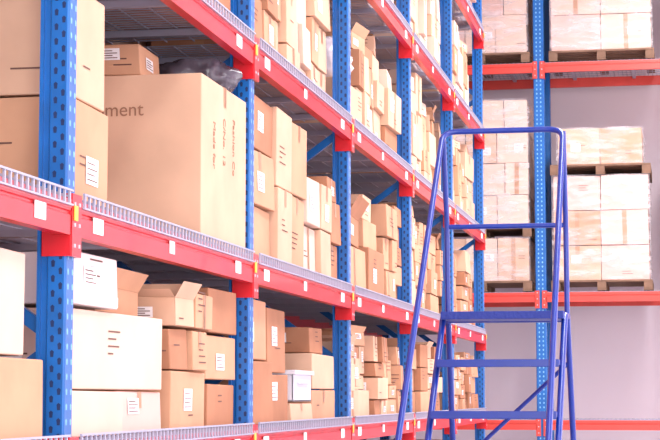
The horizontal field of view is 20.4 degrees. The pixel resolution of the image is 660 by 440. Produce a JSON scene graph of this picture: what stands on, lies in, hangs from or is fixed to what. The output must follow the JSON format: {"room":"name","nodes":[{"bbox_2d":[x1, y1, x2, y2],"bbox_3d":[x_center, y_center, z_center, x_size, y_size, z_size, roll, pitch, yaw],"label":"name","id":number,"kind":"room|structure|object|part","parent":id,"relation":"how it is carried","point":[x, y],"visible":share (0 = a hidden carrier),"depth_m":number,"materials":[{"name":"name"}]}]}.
{"room":"warehouse","nodes":[
{"label":"warehouse","id":0,"kind":"room"},
{"bbox_2d":[366,0,659,439],"bbox_3d":[4.551,-0.068,22.451,9.400,7.600,0.200,-1,-6,11],"label":"wall","id":1,"kind":"structure","parent":0,"point":[616,349],"depth_m":22.53,"materials":[{"name":"paint"}]},
{"bbox_3d":[2.059,2.519,9.029,9.400,0.100,26.900,-1,-6,11],"label":"floor","id":2,"kind":"structure","parent":0,"visible":0},
{"bbox_2d":[0,0,486,439],"bbox_3d":[-0.413,-0.654,11.573,1.150,6.700,16.110,-1,-6,11],"label":"rack","id":3,"kind":"object","parent":2,"relation":"on","point":[48,218],"visible":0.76,"depth_m":9.36,"materials":[{"name":"red metal"}]},
{"bbox_2d":[0,357,42,439],"bbox_3d":[-1.301,0.542,5.549,0.571,0.265,0.958,-1,-6,11],"label":"cardboard box","id":4,"kind":"object","parent":3,"relation":"on","point":[21,380],"visible":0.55,"depth_m":5.76,"materials":[{"name":"brown cardboard"}]},
{"bbox_2d":[0,248,24,355],"bbox_3d":[-1.326,0.228,5.455,0.575,0.332,0.910,-1,-6,11],"label":"cardboard box","id":5,"kind":"object","parent":4,"relation":"on","point":[12,263],"visible":1,"depth_m":5.73,"materials":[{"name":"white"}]},
{"bbox_2d":[0,97,107,206],"bbox_3d":[-1.135,-0.223,6.600,0.566,0.368,0.455,-1,-6,11],"label":"cardboard box","id":6,"kind":"object","parent":3,"relation":"on","point":[19,116],"visible":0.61,"depth_m":6.39,"materials":[{"name":"brown cardboard"}]},
{"bbox_2d":[0,0,104,111],"bbox_3d":[-1.144,-0.613,6.627,0.559,0.398,0.441,-1,-6,11],"label":"cardboard box","id":7,"kind":"object","parent":6,"relation":"on","point":[20,20],"visible":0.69,"depth_m":6.41,"materials":[{"name":"brown cardboard"}]},
{"bbox_2d":[71,391,121,436],"bbox_3d":[-1.080,0.692,6.568,0.530,0.160,0.585,-1,-6,11],"label":"cardboard box","id":8,"kind":"object","parent":3,"relation":"on","point":[92,411],"visible":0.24,"depth_m":6.50,"materials":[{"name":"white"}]},
{"bbox_2d":[104,23,161,57],"bbox_3d":[-0.982,-1.149,10.371,0.385,0.828,2.448,-1,-6,11],"label":"cardboard boxes","id":9,"kind":"object","parent":3,"relation":"on","point":[144,43],"visible":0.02,"depth_m":9.41,"materials":[{"name":"brown"}]},
{"bbox_2d":[106,391,160,433],"bbox_3d":[-0.981,0.748,7.148,0.506,0.159,0.579,-1,-6,11],"label":"cardboard box","id":10,"kind":"object","parent":3,"relation":"on","point":[140,410],"visible":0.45,"depth_m":7.11,"materials":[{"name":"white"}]},
{"bbox_2d":[0,308,161,389],"bbox_3d":[-1.032,0.492,6.889,0.518,0.289,1.116,-1,-6,11],"label":"cardboard box","id":11,"kind":"object","parent":10,"relation":"on","point":[112,351],"visible":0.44,"depth_m":6.78,"materials":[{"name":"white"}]},
{"bbox_2d":[20,251,116,309],"bbox_3d":[-1.060,0.221,6.605,0.466,0.184,0.499,-1,-6,11],"label":"cardboard box","id":12,"kind":"object","parent":11,"relation":"on","point":[95,277],"visible":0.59,"depth_m":6.49,"materials":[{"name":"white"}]},
{"bbox_2d":[92,267,148,315],"bbox_3d":[-1.065,0.282,7.208,0.562,0.177,0.708,-1,-6,11],"label":"cardboard box","id":13,"kind":"object","parent":11,"relation":"on","point":[129,283],"visible":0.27,"depth_m":7.30,"materials":[{"name":"brown cardboard"}]},
{"bbox_2d":[72,371,204,430],"bbox_3d":[-0.848,0.768,7.813,0.511,0.246,0.582,-1,-6,11],"label":"cardboard box","id":14,"kind":"object","parent":3,"relation":"on","point":[181,393],"visible":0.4,"depth_m":7.65,"materials":[{"name":"brown cardboard"}]},
{"bbox_2d":[161,329,187,369],"bbox_3d":[-0.755,0.540,7.677,0.260,0.174,0.273,-1,-6,11],"label":"cardboard box","id":15,"kind":"object","parent":14,"relation":"on","point":[174,343],"visible":0.41,"depth_m":7.59,"materials":[{"name":"brown cardboard"}]},
{"bbox_2d":[138,281,201,327],"bbox_3d":[-0.832,0.353,7.711,0.528,0.192,0.375,-1,-6,11],"label":"cardboard box","id":16,"kind":"object","parent":15,"relation":"on","point":[173,304],"visible":0.44,"depth_m":7.58,"materials":[{"name":"brown cardboard"}]},
{"bbox_2d":[161,331,206,370],"bbox_3d":[-0.693,0.568,7.946,0.274,0.168,0.251,-1,-6,11],"label":"cardboard box","id":17,"kind":"object","parent":14,"relation":"on","point":[196,340],"visible":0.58,"depth_m":7.88,"materials":[{"name":"brown cardboard"}]},
{"bbox_2d":[162,292,212,330],"bbox_3d":[-0.728,0.400,8.022,0.379,0.158,0.317,-1,-6,11],"label":"cardboard box","id":18,"kind":"object","parent":17,"relation":"on","point":[202,303],"visible":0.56,"depth_m":7.95,"materials":[{"name":"brown cardboard"}]},
{"bbox_2d":[105,0,229,29],"bbox_3d":[-0.932,-1.421,7.645,0.514,0.850,2.511,-1,-6,11],"label":"cardboard boxes","id":19,"kind":"object","parent":3,"relation":"on","point":[226,3],"visible":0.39,"depth_m":8.44,"materials":[{"name":"brown"}]},
{"bbox_2d":[100,73,245,251],"bbox_3d":[-0.806,-0.234,8.374,0.673,0.726,0.832,-1,-6,11],"label":"cardboard box","id":20,"kind":"object","parent":3,"relation":"on","point":[177,142],"visible":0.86,"depth_m":7.97,"materials":[{"name":"brown cardboard"}]},
{"bbox_2d":[104,44,158,75],"bbox_3d":[-0.984,-0.687,8.234,0.382,0.143,0.373,-1,-6,11],"label":"cardboard box","id":21,"kind":"object","parent":20,"relation":"on","point":[121,59],"visible":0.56,"depth_m":8.05,"materials":[{"name":"brown cardboard"}]},
{"bbox_2d":[159,58,242,92],"bbox_3d":[-0.633,-0.657,8.591,0.441,0.157,0.384,-1,-6,11],"label":"wrapped bundle","id":22,"kind":"object","parent":20,"relation":"on","point":[228,77],"visible":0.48,"depth_m":8.46,"materials":[{"name":"grey plastic"}]},
{"bbox_2d":[204,384,232,427],"bbox_3d":[-0.714,0.849,8.415,0.444,0.199,0.520,-1,-6,11],"label":"cardboard box","id":23,"kind":"object","parent":3,"relation":"on","point":[218,399],"visible":0.22,"depth_m":8.33,"materials":[{"name":"brown cardboard"}]},
{"bbox_2d":[182,335,234,379],"bbox_3d":[-0.715,0.635,8.439,0.451,0.199,0.523,-1,-6,11],"label":"cardboard box","id":24,"kind":"object","parent":23,"relation":"on","point":[220,350],"visible":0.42,"depth_m":8.38,"materials":[{"name":"brown cardboard"}]},
{"bbox_2d":[189,287,235,334],"bbox_3d":[-0.711,0.425,8.453,0.450,0.199,0.520,-1,-6,11],"label":"cardboard box","id":25,"kind":"object","parent":24,"relation":"on","point":[224,302],"visible":0.35,"depth_m":8.40,"materials":[{"name":"brown cardboard"}]},
{"bbox_2d":[204,361,272,423],"bbox_3d":[-0.570,0.858,9.117,0.485,0.314,0.494,-1,-6,11],"label":"cardboard box","id":26,"kind":"object","parent":3,"relation":"on","point":[262,371],"visible":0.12,"depth_m":9.09,"materials":[{"name":"brown cardboard"}]},
{"bbox_2d":[223,299,265,359],"bbox_3d":[-0.586,0.544,9.146,0.441,0.304,0.491,-1,-6,11],"label":"cardboard box","id":27,"kind":"object","parent":26,"relation":"on","point":[259,309],"visible":0.21,"depth_m":9.20,"materials":[{"name":"brown cardboard"}]},
{"bbox_2d":[151,0,329,113],"bbox_3d":[-0.427,-1.174,10.250,0.519,0.854,2.492,-1,-6,11],"label":"cardboard boxes","id":28,"kind":"object","parent":3,"relation":"on","point":[295,29],"visible":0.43,"depth_m":10.35,"materials":[{"name":"brown"}]},
{"bbox_2d":[254,206,269,258],"bbox_3d":[-0.576,0.075,9.242,0.443,0.275,0.590,-1,-6,11],"label":"cardboard box","id":29,"kind":"object","parent":3,"relation":"on","point":[261,218],"visible":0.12,"depth_m":9.30,"materials":[{"name":"brown cardboard"}]},
{"bbox_2d":[254,150,274,211],"bbox_3d":[-0.570,-0.202,9.266,0.471,0.272,0.598,-1,-6,11],"label":"cardboard box","id":30,"kind":"object","parent":29,"relation":"on","point":[264,200],"visible":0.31,"depth_m":9.29,"materials":[{"name":"brown cardboard"}]},
{"bbox_2d":[254,95,272,157],"bbox_3d":[-0.568,-0.477,9.296,0.457,0.265,0.595,-1,-6,11],"label":"cardboard box","id":31,"kind":"object","parent":30,"relation":"on","point":[263,113],"visible":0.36,"depth_m":9.30,"materials":[{"name":"brown cardboard"}]},
{"bbox_2d":[267,187,291,262],"bbox_3d":[-0.466,0.052,9.726,0.474,0.414,0.388,-1,-6,11],"label":"cardboard box","id":32,"kind":"object","parent":3,"relation":"on","point":[280,220],"visible":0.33,"depth_m":9.59,"materials":[{"name":"brown cardboard"}]},
{"bbox_2d":[271,107,291,192],"bbox_3d":[-0.468,-0.367,9.765,0.464,0.415,0.384,-1,-6,11],"label":"cardboard box","id":33,"kind":"object","parent":32,"relation":"on","point":[281,122],"visible":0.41,"depth_m":9.67,"materials":[{"name":"brown cardboard"}]},
{"bbox_2d":[272,375,287,420],"bbox_3d":[-0.488,0.934,9.602,0.447,0.254,0.481,-1,-6,11],"label":"cardboard box","id":34,"kind":"object","parent":3,"relation":"on","point":[279,382],"visible":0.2,"depth_m":9.61,"materials":[{"name":"brown cardboard"}]},
{"bbox_2d":[253,307,284,372],"bbox_3d":[-0.494,0.636,9.631,0.446,0.332,0.481,-1,-6,11],"label":"cardboard box","id":35,"kind":"object","parent":34,"relation":"on","point":[275,320],"visible":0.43,"depth_m":9.57,"materials":[{"name":"brown cardboard"}]},
{"bbox_2d":[292,196,303,266],"bbox_3d":[-0.401,0.088,10.110,0.452,0.414,0.381,-1,-6,11],"label":"cardboard box","id":36,"kind":"object","parent":3,"relation":"on","point":[297,205],"visible":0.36,"depth_m":10.08,"materials":[{"name":"brown cardboard"}]},
{"bbox_2d":[290,123,306,199],"bbox_3d":[-0.395,-0.318,10.144,0.472,0.391,0.392,-1,-6,11],"label":"cardboard box","id":37,"kind":"object","parent":36,"relation":"on","point":[299,135],"visible":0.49,"depth_m":10.10,"materials":[{"name":"brown cardboard"}]},
{"bbox_2d":[287,403,312,419],"bbox_3d":[-0.379,1.062,10.149,0.468,0.102,0.568,-1,-6,11],"label":"cardboard box","id":38,"kind":"object","parent":3,"relation":"on","point":[296,411],"visible":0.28,"depth_m":10.05,"materials":[{"name":"brown cardboard"}]},
{"bbox_2d":[272,370,313,401],"bbox_3d":[-0.325,0.921,10.166,0.380,0.170,0.521,-1,-6,11],"label":"plastic storage bin","id":39,"kind":"object","parent":38,"relation":"on","point":[299,381],"visible":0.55,"depth_m":10.03,"materials":[{"name":"white"}]},
{"bbox_2d":[303,226,314,270],"bbox_3d":[-0.297,0.187,10.494,0.364,0.292,0.396,-1,-6,11],"label":"cardboard box","id":40,"kind":"object","parent":3,"relation":"on","point":[309,235],"visible":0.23,"depth_m":10.49,"materials":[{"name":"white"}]},
{"bbox_2d":[300,177,319,227],"bbox_3d":[-0.282,-0.099,10.515,0.394,0.265,0.397,-1,-6,11],"label":"cardboard box","id":41,"kind":"object","parent":40,"relation":"on","point":[312,202],"visible":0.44,"depth_m":10.44,"materials":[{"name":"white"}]},
{"bbox_2d":[288,390,334,418],"bbox_3d":[-0.252,1.091,10.828,0.442,0.174,0.720,-1,-6,11],"label":"cardboard box","id":42,"kind":"object","parent":3,"relation":"on","point":[322,402],"visible":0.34,"depth_m":10.75,"materials":[{"name":"brown cardboard"}]},
{"bbox_2d":[285,353,333,388],"bbox_3d":[-0.254,0.897,10.844,0.452,0.204,0.623,-1,-6,11],"label":"cardboard box","id":43,"kind":"object","parent":42,"relation":"on","point":[322,366],"visible":0.46,"depth_m":10.59,"materials":[{"name":"brown cardboard"}]},
{"bbox_2d":[285,327,321,353],"bbox_3d":[-0.268,0.713,10.867,0.387,0.155,0.418,-1,-6,11],"label":"cardboard box","id":44,"kind":"object","parent":43,"relation":"on","point":[297,339],"visible":0.46,"depth_m":10.65,"materials":[{"name":"brown cardboard"}]},
{"bbox_2d":[314,230,330,276],"bbox_3d":[-0.212,0.221,10.857,0.392,0.293,0.338,-1,-6,11],"label":"cardboard box","id":45,"kind":"object","parent":3,"relation":"on","point":[322,239],"visible":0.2,"depth_m":10.72,"materials":[{"name":"brown cardboard"}]},
{"bbox_2d":[309,184,331,232],"bbox_3d":[-0.207,-0.064,10.886,0.391,0.265,0.330,-1,-6,11],"label":"cardboard box","id":46,"kind":"object","parent":45,"relation":"on","point":[325,193],"visible":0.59,"depth_m":10.81,"materials":[{"name":"brown cardboard"}]},
{"bbox_2d":[292,77,357,129],"bbox_3d":[-0.092,-0.734,11.940,0.467,0.299,0.575,-1,-6,11],"label":"cardboard box","id":47,"kind":"object","parent":3,"relation":"on","point":[328,85],"visible":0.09,"depth_m":11.94,"materials":[{"name":"brown cardboard"}]},
{"bbox_2d":[324,37,353,76],"bbox_3d":[-0.054,-1.037,11.963,0.423,0.298,0.409,-1,-6,11],"label":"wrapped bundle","id":48,"kind":"object","parent":47,"relation":"on","point":[328,39],"visible":0.05,"depth_m":11.78,"materials":[{"name":"white"}]},
{"bbox_2d":[331,245,336,278],"bbox_3d":[-0.161,0.276,11.192,0.363,0.246,0.317,-1,-6,11],"label":"cardboard box","id":49,"kind":"object","parent":3,"relation":"on","point":[333,248],"visible":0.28,"depth_m":11.21,"materials":[{"name":"brown cardboard"}]},
{"bbox_2d":[327,202,340,245],"bbox_3d":[-0.152,0.024,11.213,0.394,0.253,0.312,-1,-6,11],"label":"cardboard box","id":50,"kind":"object","parent":49,"relation":"on","point":[335,235],"visible":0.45,"depth_m":11.18,"materials":[{"name":"brown cardboard"}]},
{"bbox_2d":[306,176,335,202],"bbox_3d":[-0.164,-0.180,11.234,0.367,0.142,0.316,-1,-6,11],"label":"cardboard box","id":51,"kind":"object","parent":50,"relation":"on","point":[324,180],"visible":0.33,"depth_m":11.08,"materials":[{"name":"brown cardboard"}]},
{"bbox_2d":[313,22,400,152],"bbox_3d":[0.126,-0.904,13.157,0.514,0.870,1.874,-1,-6,11],"label":"cardboard boxes","id":52,"kind":"object","parent":3,"relation":"on","point":[379,107],"visible":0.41,"depth_m":13.15,"materials":[{"name":"brown cardboard"}]},
{"bbox_2d":[351,246,365,287],"bbox_3d":[-0.051,0.326,12.009,0.445,0.302,0.828,-1,-6,11],"label":"cardboard box","id":53,"kind":"object","parent":3,"relation":"on","point":[358,270],"visible":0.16,"depth_m":12.09,"materials":[{"name":"brown cardboard"}]},
{"bbox_2d":[351,194,368,247],"bbox_3d":[-0.061,0.009,11.977,0.592,0.307,0.757,-1,-6,11],"label":"cardboard box","id":54,"kind":"object","parent":53,"relation":"on","point":[360,204],"depth_m":12.03,"materials":[{"name":"brown cardboard"}]},
{"bbox_2d":[320,325,402,416],"bbox_3d":[0.098,1.045,12.680,0.480,0.619,2.460,-1,-6,11],"label":"cardboard boxes","id":55,"kind":"object","parent":3,"relation":"on","point":[376,369],"visible":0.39,"depth_m":12.86,"materials":[{"name":"brown cardboard"}]},
{"bbox_2d":[329,0,393,26],"bbox_3d":[0.059,-1.999,12.976,0.500,0.874,2.444,-1,-6,11],"label":"cardboard boxes","id":56,"kind":"object","parent":3,"relation":"on","point":[354,0],"visible":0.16,"depth_m":13.59,"materials":[{"name":"brown"}]},
{"bbox_2d":[357,247,383,294],"bbox_3d":[0.109,0.385,12.789,0.448,0.334,0.672,-1,-6,11],"label":"cardboard box","id":57,"kind":"object","parent":3,"relation":"on","point":[374,260],"visible":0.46,"depth_m":12.64,"materials":[{"name":"brown cardboard"}]},
{"bbox_2d":[358,219,375,250],"bbox_3d":[0.080,0.113,12.789,0.411,0.194,0.522,-1,-6,11],"label":"cardboard box","id":58,"kind":"object","parent":57,"relation":"on","point":[366,231],"visible":0.26,"depth_m":12.63,"materials":[{"name":"brown cardboard"}]},
{"bbox_2d":[351,194,370,221],"bbox_3d":[0.094,-0.077,12.780,0.340,0.171,0.362,-1,-6,11],"label":"cardboard box","id":59,"kind":"object","parent":58,"relation":"on","point":[366,216],"visible":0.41,"depth_m":12.72,"materials":[{"name":"brown cardboard"}]},
{"bbox_2d":[370,204,401,298],"bbox_3d":[0.260,0.256,13.582,0.475,0.740,0.813,-1,-6,11],"label":"cardboard boxes","id":60,"kind":"object","parent":3,"relation":"on","point":[387,219],"visible":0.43,"depth_m":13.32,"materials":[{"name":"brown cardboard"}]},
{"bbox_2d":[351,69,436,182],"bbox_3d":[0.574,-0.693,15.473,0.531,0.888,2.453,-1,-6,11],"label":"cardboard boxes","id":61,"kind":"object","parent":3,"relation":"on","point":[423,140],"visible":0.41,"depth_m":15.09,"materials":[{"name":"brown cardboard"}]},
{"bbox_2d":[368,0,439,77],"bbox_3d":[0.558,-1.717,15.575,0.494,0.808,2.453,-1,-6,11],"label":"cardboard boxes","id":62,"kind":"object","parent":3,"relation":"on","point":[425,14],"visible":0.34,"depth_m":16.04,"materials":[{"name":"brown"}]},
{"bbox_2d":[378,201,442,312],"bbox_3d":[0.573,0.364,15.396,0.519,0.871,2.454,-1,-6,11],"label":"cardboard boxes","id":63,"kind":"object","parent":3,"relation":"on","point":[432,288],"visible":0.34,"depth_m":15.86,"materials":[{"name":"brown cardboard"}]},
{"bbox_2d":[387,338,441,412],"bbox_3d":[0.586,1.302,15.282,0.458,0.601,2.452,-1,-6,11],"label":"cardboard boxes","id":64,"kind":"object","parent":3,"relation":"on","point":[424,353],"visible":0.29,"depth_m":15.11,"materials":[{"name":"brown cardboard"}]},
{"bbox_2d":[413,123,474,219],"bbox_3d":[1.058,-0.418,18.074,0.507,0.836,2.458,-1,-6,11],"label":"cardboard boxes","id":65,"kind":"object","parent":3,"relation":"on","point":[463,163],"visible":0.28,"depth_m":18.57,"materials":[{"name":"brown cardboard"}]},
{"bbox_2d":[422,20,468,126],"bbox_3d":[1.058,-1.468,18.174,0.505,0.804,2.448,-1,-6,11],"label":"cardboard boxes","id":66,"kind":"object","parent":3,"relation":"on","point":[460,78],"visible":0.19,"depth_m":17.98,"materials":[{"name":"brown"}]},
{"bbox_2d":[438,238,474,324],"bbox_3d":[1.065,0.636,17.992,0.520,0.821,2.456,-1,-6,11],"label":"cardboard boxes","id":67,"kind":"object","parent":3,"relation":"on","point":[462,262],"visible":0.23,"depth_m":18.16,"materials":[{"name":"brown cardboard"}]},
{"bbox_2d":[439,0,475,20],"bbox_3d":[1.066,-2.581,18.251,0.528,0.895,2.505,-1,-6,11],"label":"cardboard boxes","id":68,"kind":"object","parent":3,"relation":"on","point":[471,1],"visible":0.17,"depth_m":19.22,"materials":[{"name":"brown cardboard"}]},
{"bbox_2d":[439,352,478,409],"bbox_3d":[1.095,1.567,17.877,0.484,0.566,2.449,-1,-6,11],"label":"cardboard boxes","id":69,"kind":"object","parent":3,"relation":"on","point":[465,397],"visible":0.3,"depth_m":18.02,"materials":[{"name":"brown cardboard"}]},
{"bbox_2d":[395,126,575,439],"bbox_3d":[0.904,0.977,10.066,0.803,3.166,3.191,-1,-6,11],"label":"ladder","id":70,"kind":"object","parent":2,"relation":"on","point":[565,361],"visible":1,"depth_m":10.48,"materials":[{"name":"blue metal"}]},
{"bbox_3d":[0.689,0.035,10.919,0.032,1.085,0.211,-1,-6,11],"label":"guard post","id":71,"kind":"part","parent":70,"relation":"part of","materials":[{"name":"blue metal"}]},
{"bbox_3d":[1.053,0.597,10.887,0.707,0.028,0.028,-1,-6,11],"label":"rail","id":72,"kind":"part","parent":70,"relation":"part of","materials":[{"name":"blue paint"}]},
{"bbox_3d":[1.047,0.036,10.911,0.707,0.030,0.030,-1,-6,11],"label":"rail","id":73,"kind":"part","parent":70,"relation":"part of","materials":[{"name":"blue metal"}]},
{"bbox_3d":[1.384,0.023,10.787,0.032,1.085,0.211,-1,-6,11],"label":"guard post","id":74,"kind":"part","parent":70,"relation":"part of","materials":[{"name":"blue metal"}]},
{"bbox_2d":[433,0,659,439],"bbox_3d":[4.062,0.118,21.246,8.380,7.000,1.145,-1,-6,11],"label":"rack","id":75,"kind":"object","parent":2,"relation":"on","point":[540,68],"visible":0.52,"depth_m":21.10,"materials":[{"name":"metal"}]},
{"bbox_2d":[453,238,535,292],"bbox_3d":[1.841,0.557,21.569,1.140,0.625,1.020,-1,-6,11],"label":"pallet","id":76,"kind":"object","parent":75,"relation":"on","point":[508,262],"visible":0.39,"depth_m":21.07,"materials":[{"name":"beige cardboard"}]},
{"bbox_2d":[433,100,534,243],"bbox_3d":[1.841,-0.553,21.675,1.140,1.605,1.020,-1,-6,11],"label":"pallet","id":77,"kind":"object","parent":76,"relation":"on","point":[508,158],"visible":0.48,"depth_m":21.18,"materials":[{"name":"beige cardboard"}]},
{"bbox_2d":[458,0,532,77],"bbox_3d":[1.841,-2.505,21.861,1.140,1.475,1.020,-1,-6,11],"label":"pallet","id":78,"kind":"object","parent":75,"relation":"on","point":[507,24],"visible":0.32,"depth_m":21.33,"materials":[{"name":"beige cardboard"}]},
{"bbox_2d":[549,0,654,75],"bbox_3d":[3.207,-2.484,21.599,1.200,1.385,1.020,-1,-6,11],"label":"pallet","id":79,"kind":"object","parent":75,"relation":"on","point":[581,30],"visible":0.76,"depth_m":21.12,"materials":[{"name":"beige cardboard"}]},
{"bbox_2d":[551,174,653,291],"bbox_3d":[3.177,0.184,21.350,1.140,1.325,1.020,-1,-6,11],"label":"pallet","id":80,"kind":"object","parent":75,"relation":"on","point":[609,226],"visible":0.73,"depth_m":20.88,"materials":[{"name":"beige cardboard"}]},
{"bbox_2d":[550,128,651,182],"bbox_3d":[3.177,-0.747,21.439,1.140,0.545,1.020,-1,-6,11],"label":"pallet","id":81,"kind":"object","parent":80,"relation":"on","point":[589,151],"visible":0.71,"depth_m":20.98,"materials":[{"name":"beige cardboard"}]}
]}

